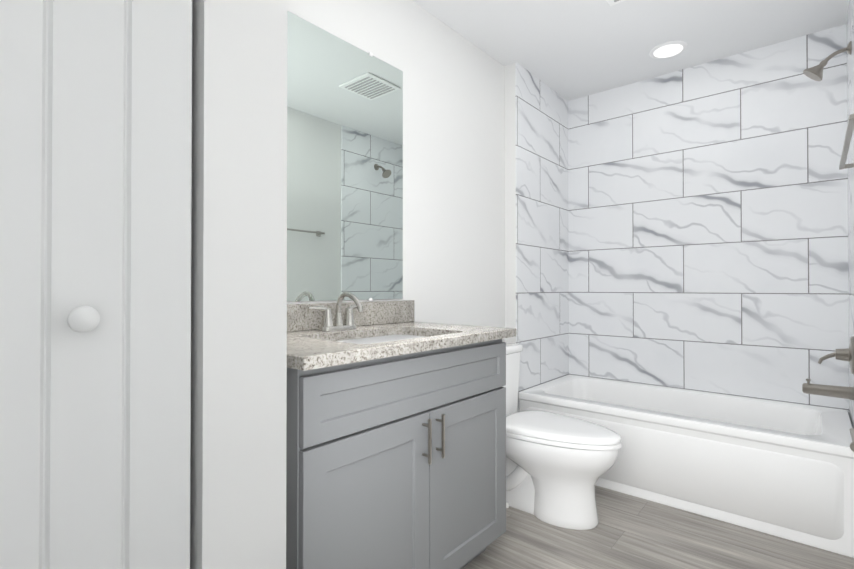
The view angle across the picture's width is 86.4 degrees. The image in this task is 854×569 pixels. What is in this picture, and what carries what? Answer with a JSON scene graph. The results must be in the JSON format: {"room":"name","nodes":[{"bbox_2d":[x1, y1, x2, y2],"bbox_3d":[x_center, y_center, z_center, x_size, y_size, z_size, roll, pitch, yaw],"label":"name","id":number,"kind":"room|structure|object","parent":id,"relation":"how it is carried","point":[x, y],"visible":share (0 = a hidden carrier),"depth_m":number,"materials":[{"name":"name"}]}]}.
{"room":"bathroom","nodes":[
{"label":"bathroom","id":0,"kind":"room"},
{"bbox_2d":[190,0,286,568],"bbox_3d":[-0.336,-0.150,0.791,0.100,2.440,0.146,0,-1,40],"label":"wall","id":1,"kind":"structure","parent":0,"point":[238,310],"depth_m":0.75,"materials":[{"name":"white paint"}]},
{"bbox_2d":[0,0,191,568],"bbox_3d":[-0.581,0.044,0.430,0.063,2.023,0.688,0,-1,40],"label":"closet door","id":2,"kind":"structure","parent":1,"relation":"attached to","point":[95,246],"depth_m":0.60,"materials":[{"name":"white paint"}]},
{"bbox_2d":[287,0,504,341],"bbox_3d":[-0.244,-0.140,2.055,0.120,2.440,2.096,0,-1,40],"label":"wall","id":3,"kind":"structure","parent":0,"point":[453,177],"depth_m":2.35,"materials":[{"name":"white paint"}]},
{"bbox_2d":[287,11,402,301],"bbox_3d":[-0.410,-0.466,1.759,0.010,1.069,0.914,0,-1,40],"label":"mirror","id":4,"kind":"object","parent":3,"relation":"attached to","point":[344,166],"visible":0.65,"depth_m":1.83,"materials":[{"name":"clear glass"}]},
{"bbox_2d":[505,63,515,342],"bbox_3d":[0.751,-0.132,3.162,0.195,2.440,0.880,0,-1,40],"label":"wall","id":5,"kind":"structure","parent":0,"point":[510,211],"depth_m":2.79,"materials":[{"name":"white paint"}]},
{"bbox_2d":[515,62,568,411],"bbox_3d":[0.792,-0.133,3.054,0.008,2.440,0.768,0,-1,40],"label":"wall tile","id":6,"kind":"structure","parent":5,"relation":"attached to","point":[542,288],"depth_m":3.01,"materials":[{"name":"tile"}]},
{"bbox_2d":[412,0,848,100],"bbox_3d":[0.141,-1.418,1.037,2.200,0.100,5.000,0,-1,40],"label":"ceiling","id":7,"kind":"structure","parent":0,"point":[568,50],"depth_m":2.43,"materials":[{"name":"white paint"}]},
{"bbox_2d":[606,0,624,5],"bbox_3d":[0.906,-1.352,1.994,0.300,0.016,0.300,0,-1,40],"label":"ceiling vent","id":8,"kind":"object","parent":7,"relation":"in","point":[612,2],"visible":0.93,"depth_m":2.16,"materials":[{"name":"white plastic"}]},
{"bbox_2d":[649,41,687,58],"bbox_3d":[1.392,-1.351,2.624,0.196,0.008,0.196,0,-1,40],"label":"recessed light","id":9,"kind":"object","parent":7,"relation":"in","point":[669,49],"visible":1,"depth_m":2.61,"materials":[{"name":"white plastic"}]},
{"bbox_2d":[462,485,853,568],"bbox_3d":[0.141,1.122,1.017,2.200,0.100,5.000,0,-1,40],"label":"floor","id":10,"kind":"structure","parent":0,"point":[630,532],"depth_m":1.88,"materials":[{"name":"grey wood"}]},
{"bbox_2d":[286,291,515,568],"bbox_3d":[-0.178,0.551,1.596,0.561,1.051,0.980,0,-1,40],"label":"bathroom vanity","id":11,"kind":"object","parent":10,"relation":"on","point":[396,438],"visible":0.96,"depth_m":1.37,"materials":[{"name":"grey wood"}]},
{"bbox_2d":[287,300,515,370],"bbox_3d":[-0.178,0.136,1.599,0.561,0.132,0.980,0,-1,40],"label":"countertop","id":12,"kind":"structure","parent":11,"relation":"on","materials":[{"name":"stone"}]},
{"bbox_2d":[308,291,362,330],"bbox_3d":[-0.294,0.098,1.683,0.160,0.144,0.253,0,-1,40],"label":"faucet","id":13,"kind":"object","parent":12,"relation":"on","point":[348,324],"depth_m":1.69,"materials":[{"name":"silver metal"}]},
{"bbox_2d":[502,343,621,529],"bbox_3d":[0.530,0.704,2.226,0.810,0.755,0.452,0,-1,40],"label":"toilet","id":14,"kind":"object","parent":10,"relation":"on","point":[558,466],"visible":0.67,"depth_m":2.04,"materials":[{"name":"white ceramic"}]},
{"bbox_2d":[518,374,853,557],"bbox_3d":[1.365,0.867,2.551,1.503,0.433,0.756,0,-1,40],"label":"bathtub","id":15,"kind":"object","parent":10,"relation":"on","point":[781,469],"visible":0.81,"depth_m":2.14,"materials":[{"name":"white ceramic"}]},
{"bbox_3d":[1.700,-0.134,2.857,1.645,2.440,0.112,0,-1,40],"label":"wall","id":16,"kind":"structure","parent":0,"visible":0},
{"bbox_2d":[568,24,848,411],"bbox_3d":[1.615,-0.134,2.851,1.507,2.440,0.008,0,-1,40],"label":"wall tile","id":17,"kind":"structure","parent":16,"relation":"attached to","point":[708,224],"depth_m":2.73,"materials":[{"name":"tile"}]},
{"bbox_3d":[0.669,-0.152,0.476,0.122,2.440,4.848,0,-1,40],"label":"wall","id":18,"kind":"structure","parent":0,"visible":0},
{"bbox_2d":[818,336,853,373],"bbox_3d":[1.898,0.323,2.114,0.124,0.172,0.172,0,-1,40],"label":"handle","id":19,"kind":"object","parent":18,"relation":"attached to","point":[847,354],"depth_m":2.07,"materials":[{"name":"silver metal"}]},
{"bbox_2d":[839,114,853,169],"bbox_3d":[1.314,-0.425,1.382,0.070,0.044,0.664,0,-1,40],"label":"rail","id":20,"kind":"object","parent":18,"relation":"attached to","point":[848,137],"visible":1,"depth_m":1.36,"materials":[{"name":"silver metal"}]},
{"bbox_2d":[847,0,853,427],"bbox_3d":[1.942,-0.140,2.068,0.008,2.440,0.773,0,-1,40],"label":"wall tile","id":21,"kind":"structure","parent":18,"relation":"attached to","point":[850,74],"depth_m":2.15,"materials":[{"name":"tile"}]},
{"bbox_2d":[803,41,850,80],"bbox_3d":[1.880,-1.041,2.139,0.170,0.147,0.092,0,-1,40],"label":"shower head","id":22,"kind":"object","parent":21,"relation":"attached to","point":[815,73],"visible":1,"depth_m":2.14},
{"bbox_2d":[802,379,853,399],"bbox_3d":[1.876,0.489,2.131,0.180,0.078,0.062,0,-1,40],"label":"tub spout","id":23,"kind":"object","parent":21,"relation":"attached to","point":[844,392],"visible":1,"depth_m":2.11,"materials":[{"name":"silver metal"}]},
{"bbox_2d":[850,428,853,451],"bbox_3d":[1.051,0.369,1.076,0.080,0.042,0.179,0,-1,40],"label":"paper holder","id":24,"kind":"object","parent":18,"relation":"attached to","point":[852,437],"visible":1,"depth_m":1.07,"materials":[{"name":"silver metal"}]}
]}

